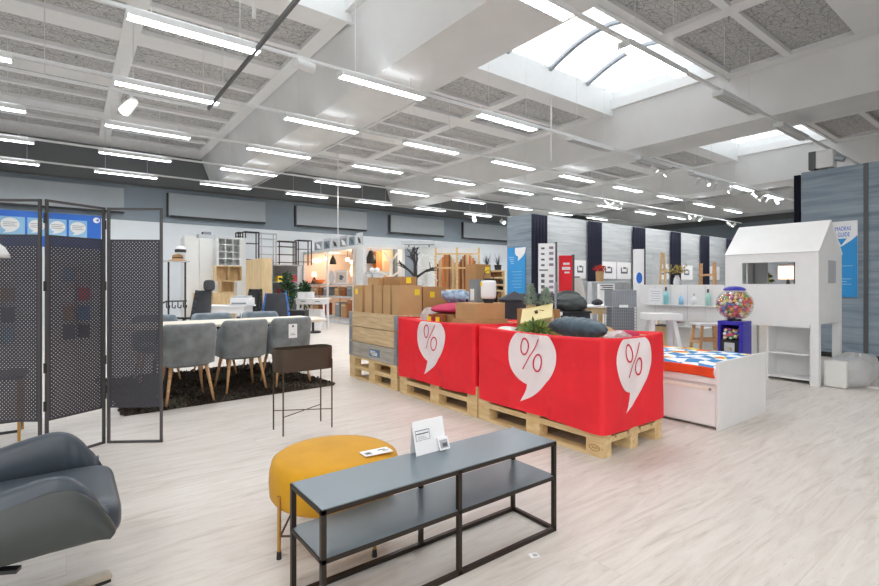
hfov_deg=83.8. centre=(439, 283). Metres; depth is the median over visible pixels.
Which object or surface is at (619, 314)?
display
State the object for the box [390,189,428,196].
tube light
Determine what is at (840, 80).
beam
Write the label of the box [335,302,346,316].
wicker basket
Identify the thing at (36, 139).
rail
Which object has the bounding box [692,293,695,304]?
bottle
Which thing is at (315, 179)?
tube light
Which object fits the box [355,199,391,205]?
tube light
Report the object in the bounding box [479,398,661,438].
pallet
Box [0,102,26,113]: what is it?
tube light
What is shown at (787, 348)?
bookcase
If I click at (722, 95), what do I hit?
tube light
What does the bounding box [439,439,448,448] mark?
print
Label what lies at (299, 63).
motor
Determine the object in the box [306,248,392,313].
wall
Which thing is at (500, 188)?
tube light
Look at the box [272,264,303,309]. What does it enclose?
shelf
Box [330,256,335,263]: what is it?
pendant lamp
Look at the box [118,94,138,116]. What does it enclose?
spotlight
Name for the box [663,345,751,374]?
quilt
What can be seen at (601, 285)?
print
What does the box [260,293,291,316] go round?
office chair
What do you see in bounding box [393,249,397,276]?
panel
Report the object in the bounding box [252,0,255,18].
pole
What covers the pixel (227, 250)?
cube shelf
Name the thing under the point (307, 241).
metal rack
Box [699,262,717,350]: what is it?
wooden ladder
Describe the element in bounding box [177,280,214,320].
office chair
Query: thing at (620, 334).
cushion
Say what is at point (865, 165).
trim
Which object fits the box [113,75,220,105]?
tube light
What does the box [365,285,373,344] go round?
cardboard box
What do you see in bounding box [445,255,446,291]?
wooden board
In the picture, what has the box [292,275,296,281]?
storage box
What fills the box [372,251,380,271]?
tall cabinet
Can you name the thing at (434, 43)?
beam
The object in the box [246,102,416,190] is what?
cable conduit
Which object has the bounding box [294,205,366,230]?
wall panel
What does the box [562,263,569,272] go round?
print
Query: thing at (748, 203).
beam
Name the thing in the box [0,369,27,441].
side table
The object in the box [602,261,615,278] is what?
poster
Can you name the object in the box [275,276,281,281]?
storage box
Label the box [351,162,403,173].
tube light
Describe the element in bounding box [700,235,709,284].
curtain
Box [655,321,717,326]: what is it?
cabinet
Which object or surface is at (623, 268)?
poster
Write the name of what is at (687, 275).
poster
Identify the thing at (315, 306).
wicker basket
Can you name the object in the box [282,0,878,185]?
ceiling panel
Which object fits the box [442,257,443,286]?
wooden board
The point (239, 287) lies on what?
tower
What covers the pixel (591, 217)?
tube light
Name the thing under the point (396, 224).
wall panel
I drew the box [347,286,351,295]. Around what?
wicker basket
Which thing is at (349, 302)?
wicker basket
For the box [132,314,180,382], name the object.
dining chair
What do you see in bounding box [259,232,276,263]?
metal rack
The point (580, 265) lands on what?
poster
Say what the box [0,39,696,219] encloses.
rail
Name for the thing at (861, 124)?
ceiling panel
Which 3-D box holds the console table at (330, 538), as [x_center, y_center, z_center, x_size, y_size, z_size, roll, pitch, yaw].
[-0.002,1.022,2.220,1.265,0.456,0.305,0,0,-37]
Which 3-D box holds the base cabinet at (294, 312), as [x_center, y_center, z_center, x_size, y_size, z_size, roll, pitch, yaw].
[-3.624,0.950,12.180,0.658,0.600,0.408,0,0,0]
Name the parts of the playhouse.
gable panel, leg, panel, roof panel, rail, panel, leg, gable panel, window panel, roof panel, leg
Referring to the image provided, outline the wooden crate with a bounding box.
[349,311,427,365]
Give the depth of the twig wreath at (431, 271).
11.89 m
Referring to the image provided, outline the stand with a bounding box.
[272,344,332,436]
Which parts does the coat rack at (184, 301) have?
post, post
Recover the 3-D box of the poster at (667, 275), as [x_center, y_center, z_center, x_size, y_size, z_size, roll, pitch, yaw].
[8.262,-0.450,18.087,0.818,0.560,0.014,0,0,-37]
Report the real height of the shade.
0.010 m
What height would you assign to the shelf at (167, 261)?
0.020 m
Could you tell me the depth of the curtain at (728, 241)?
21.22 m
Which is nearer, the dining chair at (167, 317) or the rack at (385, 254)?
the dining chair at (167, 317)
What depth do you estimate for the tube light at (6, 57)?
6.54 m
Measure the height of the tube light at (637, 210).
0.084 m
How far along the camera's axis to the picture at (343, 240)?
15.99 m
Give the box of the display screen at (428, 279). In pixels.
[401,241,434,286]
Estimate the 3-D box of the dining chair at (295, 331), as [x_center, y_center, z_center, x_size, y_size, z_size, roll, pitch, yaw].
[-1.935,0.824,6.154,0.561,0.833,0.548,0,0,-43]
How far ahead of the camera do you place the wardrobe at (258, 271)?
12.16 m
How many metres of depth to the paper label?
2.25 m
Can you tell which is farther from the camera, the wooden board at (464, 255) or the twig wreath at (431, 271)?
the wooden board at (464, 255)
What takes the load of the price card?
on the stool at (313, 457)
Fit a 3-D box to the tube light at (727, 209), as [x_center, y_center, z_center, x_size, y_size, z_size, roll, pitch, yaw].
[12.150,-3.042,20.256,1.480,0.084,0.170,0,0,-37]
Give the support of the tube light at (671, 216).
attached to the rail at (28, 107)
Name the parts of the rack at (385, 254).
post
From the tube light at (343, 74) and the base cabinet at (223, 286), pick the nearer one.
the tube light at (343, 74)
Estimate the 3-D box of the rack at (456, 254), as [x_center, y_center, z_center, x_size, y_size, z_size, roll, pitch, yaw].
[0.449,0.163,12.560,1.152,2.174,0.440,0,0,0]
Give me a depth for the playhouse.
6.30 m
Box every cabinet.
[218,281,234,292]
[291,310,308,315]
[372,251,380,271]
[379,250,392,276]
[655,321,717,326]
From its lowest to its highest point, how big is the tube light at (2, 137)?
0.084 m
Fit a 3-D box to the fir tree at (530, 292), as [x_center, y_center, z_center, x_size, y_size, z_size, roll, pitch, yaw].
[0.875,0.116,4.678,0.198,0.246,0.189,0,0,-37]
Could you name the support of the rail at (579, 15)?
hanging from the ceiling at (675, 84)
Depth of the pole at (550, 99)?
10.91 m
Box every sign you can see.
[0,209,100,248]
[410,416,449,456]
[559,255,574,291]
[597,284,614,324]
[832,220,857,296]
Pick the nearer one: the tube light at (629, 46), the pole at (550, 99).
the tube light at (629, 46)
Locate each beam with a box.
[201,0,605,189]
[386,33,878,208]
[593,189,793,226]
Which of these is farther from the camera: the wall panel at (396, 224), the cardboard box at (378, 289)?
the wall panel at (396, 224)
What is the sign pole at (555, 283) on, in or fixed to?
on the floor
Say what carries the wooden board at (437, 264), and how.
in the rack at (456, 254)
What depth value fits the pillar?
14.12 m
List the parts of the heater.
plate, casing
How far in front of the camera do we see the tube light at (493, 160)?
12.35 m
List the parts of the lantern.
lamp shade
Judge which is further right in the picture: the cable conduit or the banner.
the banner
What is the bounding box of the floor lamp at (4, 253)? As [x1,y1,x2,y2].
[0,244,10,257]
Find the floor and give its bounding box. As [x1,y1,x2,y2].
[0,317,878,585]
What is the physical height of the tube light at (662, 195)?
0.084 m
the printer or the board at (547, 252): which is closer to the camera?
the printer
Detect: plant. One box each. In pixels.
[277,271,296,309]
[296,280,310,309]
[515,316,555,334]
[662,264,687,284]
[768,273,774,283]
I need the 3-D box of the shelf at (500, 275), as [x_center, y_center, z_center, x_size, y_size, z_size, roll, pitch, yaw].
[1.411,0.442,13.010,0.601,1.616,0.420,0,0,0]
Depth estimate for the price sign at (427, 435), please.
2.32 m
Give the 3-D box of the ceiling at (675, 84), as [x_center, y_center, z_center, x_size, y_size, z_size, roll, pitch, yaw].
[3.966,-4.360,9.810,36.200,0.220,24.800,0,0,-37]
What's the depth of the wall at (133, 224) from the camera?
16.28 m
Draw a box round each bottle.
[663,287,668,303]
[679,293,682,304]
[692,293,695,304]
[705,289,710,305]
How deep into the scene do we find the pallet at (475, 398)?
4.99 m
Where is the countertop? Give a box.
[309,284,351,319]
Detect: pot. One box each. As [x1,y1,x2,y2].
[494,265,501,269]
[593,264,605,281]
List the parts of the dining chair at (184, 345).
leg, backrest, seat, leg, leg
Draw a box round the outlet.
[834,154,845,161]
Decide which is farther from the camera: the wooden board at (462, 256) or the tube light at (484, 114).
the wooden board at (462, 256)
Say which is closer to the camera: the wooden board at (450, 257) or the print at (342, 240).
the wooden board at (450, 257)
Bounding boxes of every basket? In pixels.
[196,232,215,239]
[313,287,322,294]
[313,304,318,308]
[318,288,322,294]
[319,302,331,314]
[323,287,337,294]
[335,288,339,295]
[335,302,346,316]
[340,287,346,295]
[341,303,346,317]
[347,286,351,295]
[347,300,351,317]
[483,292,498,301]
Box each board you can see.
[437,264,438,286]
[440,258,441,286]
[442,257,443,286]
[444,255,444,286]
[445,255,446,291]
[447,255,448,288]
[449,255,449,288]
[450,257,451,288]
[452,259,453,288]
[460,259,461,288]
[462,256,463,288]
[464,255,464,288]
[538,242,556,292]
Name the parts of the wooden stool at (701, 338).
leg, leg, seat, leg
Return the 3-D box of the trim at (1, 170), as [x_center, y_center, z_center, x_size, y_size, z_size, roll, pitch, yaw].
[-3.533,-3.080,19.654,36.200,0.060,0.050,0,0,-37]
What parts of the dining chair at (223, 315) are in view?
backrest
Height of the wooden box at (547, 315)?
0.255 m
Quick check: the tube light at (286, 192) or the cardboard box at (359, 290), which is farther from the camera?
the tube light at (286, 192)
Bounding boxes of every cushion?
[0,465,121,551]
[431,302,457,313]
[498,326,516,330]
[598,326,615,337]
[615,330,640,337]
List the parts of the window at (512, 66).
lighting rail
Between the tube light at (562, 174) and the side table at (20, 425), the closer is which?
the side table at (20, 425)
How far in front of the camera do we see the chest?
6.86 m
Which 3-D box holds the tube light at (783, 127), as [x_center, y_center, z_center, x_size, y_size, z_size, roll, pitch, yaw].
[7.047,-3.040,9.793,1.480,0.080,0.170,0,0,-37]
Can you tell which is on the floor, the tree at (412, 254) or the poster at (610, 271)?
the tree at (412, 254)
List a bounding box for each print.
[315,242,321,249]
[324,241,329,248]
[336,272,345,282]
[340,238,345,246]
[415,428,429,441]
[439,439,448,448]
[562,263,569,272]
[601,285,612,289]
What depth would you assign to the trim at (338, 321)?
15.57 m
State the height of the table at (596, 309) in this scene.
0.900 m
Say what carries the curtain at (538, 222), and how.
hanging from the wall at (570, 235)
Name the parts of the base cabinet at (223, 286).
panel, panel, panel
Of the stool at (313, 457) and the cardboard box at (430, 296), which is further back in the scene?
the cardboard box at (430, 296)
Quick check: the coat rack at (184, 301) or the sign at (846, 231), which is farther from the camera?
the coat rack at (184, 301)
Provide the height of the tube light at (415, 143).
0.084 m
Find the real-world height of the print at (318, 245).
0.260 m
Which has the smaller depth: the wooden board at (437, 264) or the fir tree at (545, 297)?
the fir tree at (545, 297)
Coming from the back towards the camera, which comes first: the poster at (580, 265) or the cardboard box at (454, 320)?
the poster at (580, 265)
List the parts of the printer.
lid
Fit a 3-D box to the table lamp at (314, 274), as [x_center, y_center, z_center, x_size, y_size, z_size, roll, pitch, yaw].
[-4.716,-0.231,18.451,0.280,0.460,0.276,0,0,-37]
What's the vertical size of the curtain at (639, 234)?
3.160 m
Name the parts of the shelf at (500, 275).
post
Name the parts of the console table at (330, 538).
leg, leg, leg, leg, leg, leg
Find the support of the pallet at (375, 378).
on the floor
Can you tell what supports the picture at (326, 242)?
on the wall at (341, 264)
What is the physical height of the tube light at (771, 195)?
0.084 m
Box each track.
[0,0,299,110]
[498,179,741,223]
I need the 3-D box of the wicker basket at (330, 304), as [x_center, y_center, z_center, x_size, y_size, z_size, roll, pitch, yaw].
[-4.104,0.884,17.628,0.364,0.432,0.378,0,0,-37]
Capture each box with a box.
[171,254,186,260]
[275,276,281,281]
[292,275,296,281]
[354,285,364,342]
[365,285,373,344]
[368,277,382,284]
[374,285,382,345]
[383,277,416,284]
[383,285,391,347]
[392,285,421,348]
[422,287,445,313]
[433,313,455,322]
[452,318,507,323]
[456,302,504,319]
[465,264,490,292]
[466,279,482,301]
[517,308,559,335]
[520,303,553,329]
[655,324,666,345]
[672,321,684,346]
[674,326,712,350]
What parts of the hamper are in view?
lid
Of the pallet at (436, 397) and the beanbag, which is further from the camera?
the beanbag
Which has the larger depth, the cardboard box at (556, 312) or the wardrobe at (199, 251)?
the wardrobe at (199, 251)
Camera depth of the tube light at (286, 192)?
16.62 m
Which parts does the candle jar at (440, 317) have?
lid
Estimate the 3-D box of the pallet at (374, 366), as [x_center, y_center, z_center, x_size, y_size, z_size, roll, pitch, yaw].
[-0.542,1.034,6.438,0.800,0.144,1.200,0,0,-37]
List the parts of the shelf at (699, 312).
leg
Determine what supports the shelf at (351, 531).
attached to the console table at (330, 538)
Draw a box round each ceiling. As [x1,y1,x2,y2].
[345,0,826,156]
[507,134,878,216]
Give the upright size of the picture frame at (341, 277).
0.450 m
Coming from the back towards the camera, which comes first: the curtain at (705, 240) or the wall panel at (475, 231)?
the wall panel at (475, 231)
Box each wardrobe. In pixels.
[181,237,212,320]
[246,258,271,300]
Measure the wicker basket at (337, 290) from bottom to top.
0.276 m
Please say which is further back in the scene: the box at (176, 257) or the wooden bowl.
the wooden bowl
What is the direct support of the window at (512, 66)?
attached to the ceiling at (675, 84)
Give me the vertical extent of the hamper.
1.162 m
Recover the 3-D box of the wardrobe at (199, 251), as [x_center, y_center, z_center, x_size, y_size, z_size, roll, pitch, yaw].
[-6.812,-0.011,13.769,0.734,2.523,0.598,0,0,-37]
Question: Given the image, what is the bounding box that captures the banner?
[507,247,525,293]
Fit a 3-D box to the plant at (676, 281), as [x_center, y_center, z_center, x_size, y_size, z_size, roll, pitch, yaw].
[4.207,-0.177,8.824,0.430,0.413,0.527,0,0,-37]
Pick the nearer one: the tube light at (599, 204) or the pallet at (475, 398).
the pallet at (475, 398)
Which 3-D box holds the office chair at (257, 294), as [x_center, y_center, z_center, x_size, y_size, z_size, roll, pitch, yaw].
[-4.451,0.680,11.491,0.640,1.140,0.619,0,0,23]
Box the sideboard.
[193,293,233,318]
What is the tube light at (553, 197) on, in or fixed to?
attached to the rail at (28, 107)
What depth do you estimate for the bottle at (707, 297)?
6.54 m
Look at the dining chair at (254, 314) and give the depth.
7.29 m
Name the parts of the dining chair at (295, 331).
leg, leg, backrest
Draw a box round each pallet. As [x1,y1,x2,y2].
[350,355,399,378]
[350,363,399,390]
[400,376,478,401]
[400,380,478,417]
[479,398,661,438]
[479,403,661,458]
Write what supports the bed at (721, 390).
on the floor
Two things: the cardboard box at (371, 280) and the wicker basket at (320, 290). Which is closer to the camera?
the cardboard box at (371, 280)
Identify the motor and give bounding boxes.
[294,57,315,73]
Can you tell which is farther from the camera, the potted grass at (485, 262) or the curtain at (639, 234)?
the curtain at (639, 234)
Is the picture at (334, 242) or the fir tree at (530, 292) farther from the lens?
the picture at (334, 242)
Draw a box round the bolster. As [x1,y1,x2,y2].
[548,316,607,337]
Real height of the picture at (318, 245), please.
0.340 m
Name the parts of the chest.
lid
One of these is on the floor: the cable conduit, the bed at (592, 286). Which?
the bed at (592, 286)
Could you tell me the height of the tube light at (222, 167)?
0.084 m
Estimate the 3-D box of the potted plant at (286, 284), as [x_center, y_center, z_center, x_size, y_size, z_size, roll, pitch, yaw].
[-4.034,0.449,12.995,0.507,1.602,0.517,0,0,22]
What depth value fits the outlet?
8.40 m
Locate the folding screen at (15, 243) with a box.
[0,199,162,447]
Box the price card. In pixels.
[359,447,392,456]
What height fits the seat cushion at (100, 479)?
0.145 m
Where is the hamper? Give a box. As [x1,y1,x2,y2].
[498,291,528,319]
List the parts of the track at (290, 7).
arm, rail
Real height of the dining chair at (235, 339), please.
0.833 m
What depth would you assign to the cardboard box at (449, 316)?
5.16 m
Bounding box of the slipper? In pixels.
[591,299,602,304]
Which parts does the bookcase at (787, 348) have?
panel, shelf, panel, panel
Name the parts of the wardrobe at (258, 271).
door, door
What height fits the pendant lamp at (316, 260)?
0.405 m
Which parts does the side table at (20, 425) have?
leg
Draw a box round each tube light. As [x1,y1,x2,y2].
[0,51,13,63]
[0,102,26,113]
[0,135,34,144]
[0,157,39,165]
[94,168,157,178]
[98,148,171,162]
[104,120,190,139]
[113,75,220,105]
[125,6,261,55]
[200,181,251,189]
[219,165,277,176]
[245,144,311,158]
[283,112,359,133]
[285,191,328,198]
[314,178,360,187]
[337,69,425,100]
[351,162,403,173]
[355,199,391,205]
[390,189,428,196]
[402,138,459,154]
[414,206,445,211]
[433,176,475,185]
[452,197,485,203]
[464,212,491,216]
[475,109,537,131]
[490,158,535,169]
[499,187,533,194]
[504,205,532,210]
[521,0,575,21]
[548,211,572,215]
[552,196,581,202]
[558,172,595,182]
[566,136,613,152]
[586,216,607,219]
[597,203,622,208]
[612,184,642,192]
[618,38,687,78]
[634,156,671,168]
[634,209,656,214]
[656,193,682,200]
[667,215,686,219]
[688,171,717,181]
[693,201,714,206]
[712,89,760,115]
[723,208,742,212]
[729,183,754,191]
[763,193,783,199]
[773,121,809,140]
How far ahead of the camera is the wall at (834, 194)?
8.21 m
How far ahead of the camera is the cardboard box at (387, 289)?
5.94 m
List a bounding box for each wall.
[0,132,593,327]
[182,235,245,292]
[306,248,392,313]
[539,214,745,307]
[642,212,793,283]
[801,161,878,355]
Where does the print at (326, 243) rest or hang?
attached to the picture at (326, 242)
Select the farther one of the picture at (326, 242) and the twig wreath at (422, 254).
the picture at (326, 242)
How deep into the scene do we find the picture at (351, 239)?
15.49 m
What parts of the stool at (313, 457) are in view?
leg, seat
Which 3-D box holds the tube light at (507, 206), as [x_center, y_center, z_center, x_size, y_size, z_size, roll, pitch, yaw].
[3.150,-3.042,19.496,1.480,0.084,0.170,0,0,-37]
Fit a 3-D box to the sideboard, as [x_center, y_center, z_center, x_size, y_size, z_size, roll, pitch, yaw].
[-6.123,0.744,13.565,1.204,1.011,0.438,0,0,-37]
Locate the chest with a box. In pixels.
[560,310,591,317]
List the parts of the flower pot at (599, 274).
pot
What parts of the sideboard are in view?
door, door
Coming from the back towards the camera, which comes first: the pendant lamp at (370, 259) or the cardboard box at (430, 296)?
the pendant lamp at (370, 259)
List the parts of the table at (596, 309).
leg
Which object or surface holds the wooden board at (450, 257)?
in the rack at (456, 254)
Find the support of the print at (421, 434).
attached to the price sign at (427, 435)
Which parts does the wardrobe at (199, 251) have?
door, door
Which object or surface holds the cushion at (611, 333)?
in the bin at (597, 386)
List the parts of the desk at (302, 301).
drawer, drawer, leg, leg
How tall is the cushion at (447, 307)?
0.114 m
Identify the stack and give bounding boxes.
[575,276,585,299]
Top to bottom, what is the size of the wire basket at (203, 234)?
0.200 m
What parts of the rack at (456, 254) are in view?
post, rail, rail, post, post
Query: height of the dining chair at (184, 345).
0.833 m
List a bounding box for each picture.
[314,241,322,250]
[323,238,330,249]
[331,238,338,248]
[339,235,347,246]
[348,235,355,245]
[356,232,362,244]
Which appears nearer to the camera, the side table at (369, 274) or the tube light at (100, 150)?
the tube light at (100, 150)
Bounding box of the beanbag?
[551,290,587,310]
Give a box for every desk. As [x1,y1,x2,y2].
[211,305,255,314]
[294,298,330,329]
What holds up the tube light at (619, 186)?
attached to the rail at (14, 54)
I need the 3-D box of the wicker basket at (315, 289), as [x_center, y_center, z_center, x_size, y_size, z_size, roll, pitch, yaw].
[-4.423,0.263,18.047,0.364,0.272,0.357,0,0,-37]
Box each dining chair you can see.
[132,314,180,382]
[155,323,216,406]
[191,312,236,373]
[214,319,267,393]
[241,311,278,367]
[260,316,310,386]
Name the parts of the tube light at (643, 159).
spotlight, spotlight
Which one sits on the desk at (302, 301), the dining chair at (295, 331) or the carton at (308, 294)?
the carton at (308, 294)
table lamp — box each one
[311,272,316,283]
[778,266,793,283]
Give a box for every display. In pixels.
[604,290,636,330]
[633,248,644,330]
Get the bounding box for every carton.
[298,292,305,297]
[305,292,314,297]
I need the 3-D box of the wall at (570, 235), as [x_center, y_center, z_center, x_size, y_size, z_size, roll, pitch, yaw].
[8.844,-0.370,18.680,15.290,3.240,0.200,0,0,-37]
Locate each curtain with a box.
[531,214,546,292]
[588,221,601,281]
[633,227,645,284]
[671,232,680,284]
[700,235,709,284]
[726,239,732,250]
[794,175,800,283]
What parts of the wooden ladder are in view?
rail, rail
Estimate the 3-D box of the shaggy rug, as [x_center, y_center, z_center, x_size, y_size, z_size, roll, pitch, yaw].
[-2.834,1.228,6.158,2.288,0.045,2.250,0,0,-40]
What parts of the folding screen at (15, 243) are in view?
frame, frame, frame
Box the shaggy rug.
[106,362,335,415]
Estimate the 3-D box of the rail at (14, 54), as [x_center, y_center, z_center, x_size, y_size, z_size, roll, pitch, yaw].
[1.061,-3.646,11.808,32.000,1.132,0.040,0,0,-37]
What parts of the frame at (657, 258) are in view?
cloth panel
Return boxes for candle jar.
[427,314,436,320]
[435,314,445,321]
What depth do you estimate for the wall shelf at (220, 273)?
13.78 m
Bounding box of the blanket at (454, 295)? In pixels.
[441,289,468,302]
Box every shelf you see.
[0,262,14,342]
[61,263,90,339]
[163,260,189,262]
[213,265,241,280]
[215,237,239,265]
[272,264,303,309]
[293,459,552,557]
[309,284,351,285]
[315,295,351,297]
[325,314,348,319]
[491,270,504,301]
[640,285,726,330]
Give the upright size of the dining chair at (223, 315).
0.833 m
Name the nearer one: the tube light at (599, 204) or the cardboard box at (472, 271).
the cardboard box at (472, 271)
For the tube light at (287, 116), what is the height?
0.084 m
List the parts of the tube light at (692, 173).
spotlight, spotlight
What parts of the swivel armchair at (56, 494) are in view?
lever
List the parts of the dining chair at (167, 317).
backrest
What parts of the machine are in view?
coin plate, lid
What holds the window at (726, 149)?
attached to the ceiling at (675, 84)
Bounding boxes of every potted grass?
[482,256,490,263]
[494,255,502,269]
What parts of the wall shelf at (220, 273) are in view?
panel, panel, panel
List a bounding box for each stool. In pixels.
[268,435,397,559]
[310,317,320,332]
[689,322,717,350]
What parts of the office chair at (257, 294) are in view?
backrest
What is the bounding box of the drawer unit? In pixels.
[308,309,322,329]
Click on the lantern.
(488, 285)
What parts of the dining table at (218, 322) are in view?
leg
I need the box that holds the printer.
[230,296,254,304]
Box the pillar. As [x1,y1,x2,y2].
[507,213,538,291]
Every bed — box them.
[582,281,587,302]
[588,282,629,320]
[663,345,765,430]
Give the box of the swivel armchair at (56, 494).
[0,432,121,585]
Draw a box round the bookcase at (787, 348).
[766,325,809,383]
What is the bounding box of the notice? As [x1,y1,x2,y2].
[649,288,661,302]
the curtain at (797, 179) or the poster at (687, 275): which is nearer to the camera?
the curtain at (797, 179)
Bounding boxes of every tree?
[396,246,438,277]
[523,283,537,307]
[537,287,553,304]
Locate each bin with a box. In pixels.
[398,316,516,394]
[479,325,663,435]
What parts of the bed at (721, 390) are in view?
rail, drawer, footboard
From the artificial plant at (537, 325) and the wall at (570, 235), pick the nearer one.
the artificial plant at (537, 325)
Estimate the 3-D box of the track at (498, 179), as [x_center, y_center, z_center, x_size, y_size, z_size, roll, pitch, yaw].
[7.520,-3.456,17.357,15.000,1.512,0.040,0,0,-37]
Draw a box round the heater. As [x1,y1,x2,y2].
[808,149,845,170]
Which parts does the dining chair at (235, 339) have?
leg, leg, backrest, seat, leg, leg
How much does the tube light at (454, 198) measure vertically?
0.084 m
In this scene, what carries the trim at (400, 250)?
attached to the wall at (341, 264)
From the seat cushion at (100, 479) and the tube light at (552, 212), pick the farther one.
the tube light at (552, 212)
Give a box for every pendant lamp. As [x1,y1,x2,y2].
[312,258,321,262]
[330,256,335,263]
[366,250,375,263]
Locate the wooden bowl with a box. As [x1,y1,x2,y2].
[313,280,324,283]
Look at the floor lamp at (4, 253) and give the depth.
3.20 m
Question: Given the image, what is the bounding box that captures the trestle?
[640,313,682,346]
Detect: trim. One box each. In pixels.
[0,169,506,223]
[303,245,365,309]
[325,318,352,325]
[366,245,403,276]
[821,163,878,360]
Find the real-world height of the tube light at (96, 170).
0.084 m
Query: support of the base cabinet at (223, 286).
on the sideboard
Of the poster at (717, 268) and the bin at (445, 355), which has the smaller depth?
the bin at (445, 355)
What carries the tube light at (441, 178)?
attached to the rail at (28, 107)
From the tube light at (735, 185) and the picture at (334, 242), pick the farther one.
the picture at (334, 242)
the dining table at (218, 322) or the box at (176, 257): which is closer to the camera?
the dining table at (218, 322)
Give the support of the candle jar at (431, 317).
in the bin at (445, 355)
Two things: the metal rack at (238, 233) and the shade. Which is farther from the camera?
the metal rack at (238, 233)
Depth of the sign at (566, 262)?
11.53 m
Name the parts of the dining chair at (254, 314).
backrest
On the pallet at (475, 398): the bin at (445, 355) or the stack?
the bin at (445, 355)
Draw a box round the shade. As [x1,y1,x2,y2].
[404,244,433,244]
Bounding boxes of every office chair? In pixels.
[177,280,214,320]
[236,289,262,317]
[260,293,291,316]
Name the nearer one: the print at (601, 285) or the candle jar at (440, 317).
the candle jar at (440, 317)
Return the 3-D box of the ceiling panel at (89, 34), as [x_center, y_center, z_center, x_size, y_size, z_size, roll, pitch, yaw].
[-2.590,-4.190,4.803,5.400,0.120,24.780,0,0,-37]
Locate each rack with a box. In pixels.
[163,260,189,316]
[235,232,242,237]
[243,231,258,259]
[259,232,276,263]
[277,241,296,264]
[294,240,311,265]
[379,252,400,276]
[434,247,479,290]
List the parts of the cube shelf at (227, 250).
panel, panel, panel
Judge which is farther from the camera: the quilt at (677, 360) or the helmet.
the helmet
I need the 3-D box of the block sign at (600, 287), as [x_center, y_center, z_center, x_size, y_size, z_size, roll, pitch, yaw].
[3.398,0.621,9.998,0.320,1.258,0.123,0,0,0]
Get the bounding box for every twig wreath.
[417,254,433,268]
[420,271,437,286]
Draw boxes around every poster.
[575,260,585,278]
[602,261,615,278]
[617,262,630,278]
[662,264,668,278]
[681,265,692,279]
[710,266,719,279]
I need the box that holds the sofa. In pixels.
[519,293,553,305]
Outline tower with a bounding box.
[234,282,245,318]
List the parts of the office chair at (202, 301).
armrest, backrest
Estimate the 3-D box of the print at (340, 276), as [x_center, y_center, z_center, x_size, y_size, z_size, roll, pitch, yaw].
[-3.345,-0.226,16.625,0.003,0.350,0.760,0,0,-37]
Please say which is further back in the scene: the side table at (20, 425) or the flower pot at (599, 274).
the flower pot at (599, 274)
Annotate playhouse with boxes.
[725,220,842,386]
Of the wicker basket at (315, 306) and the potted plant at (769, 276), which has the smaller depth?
the potted plant at (769, 276)
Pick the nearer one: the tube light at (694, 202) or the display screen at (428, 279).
the display screen at (428, 279)
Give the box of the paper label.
[528,552,539,557]
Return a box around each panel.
[0,0,346,159]
[0,176,123,213]
[166,193,265,223]
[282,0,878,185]
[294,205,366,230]
[388,215,443,236]
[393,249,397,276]
[461,222,506,241]
[468,108,878,202]
[585,185,793,214]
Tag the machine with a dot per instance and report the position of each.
(734, 333)
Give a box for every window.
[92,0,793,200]
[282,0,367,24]
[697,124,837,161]
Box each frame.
[335,270,347,283]
[653,252,669,323]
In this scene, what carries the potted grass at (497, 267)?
on the shelf at (500, 275)
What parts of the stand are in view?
leg, leg, leg, leg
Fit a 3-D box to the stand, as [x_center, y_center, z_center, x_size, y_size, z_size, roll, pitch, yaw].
[-1.182,0.897,4.241,0.500,0.705,0.249,0,0,-37]
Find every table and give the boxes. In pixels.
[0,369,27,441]
[114,316,327,393]
[290,427,555,585]
[364,272,392,284]
[584,304,607,322]
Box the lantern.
[480,270,495,302]
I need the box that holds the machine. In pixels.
[715,286,753,353]
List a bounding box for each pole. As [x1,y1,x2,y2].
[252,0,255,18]
[550,99,551,160]
[554,282,560,317]
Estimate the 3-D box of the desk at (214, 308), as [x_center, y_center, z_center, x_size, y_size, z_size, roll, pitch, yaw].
[-4.527,0.851,10.450,0.999,0.802,0.600,0,0,0]
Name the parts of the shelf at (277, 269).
post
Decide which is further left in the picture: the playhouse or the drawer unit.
the drawer unit
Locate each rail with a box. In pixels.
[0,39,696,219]
[0,41,753,213]
[0,105,647,223]
[0,156,512,216]
[575,0,859,163]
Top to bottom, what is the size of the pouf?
0.391 m
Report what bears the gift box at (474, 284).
on the cardboard box at (464, 310)
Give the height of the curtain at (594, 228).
3.160 m
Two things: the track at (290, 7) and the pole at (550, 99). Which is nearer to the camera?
the track at (290, 7)
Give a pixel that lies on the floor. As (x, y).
(787, 494)
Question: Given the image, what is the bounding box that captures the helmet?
[175,246,185,254]

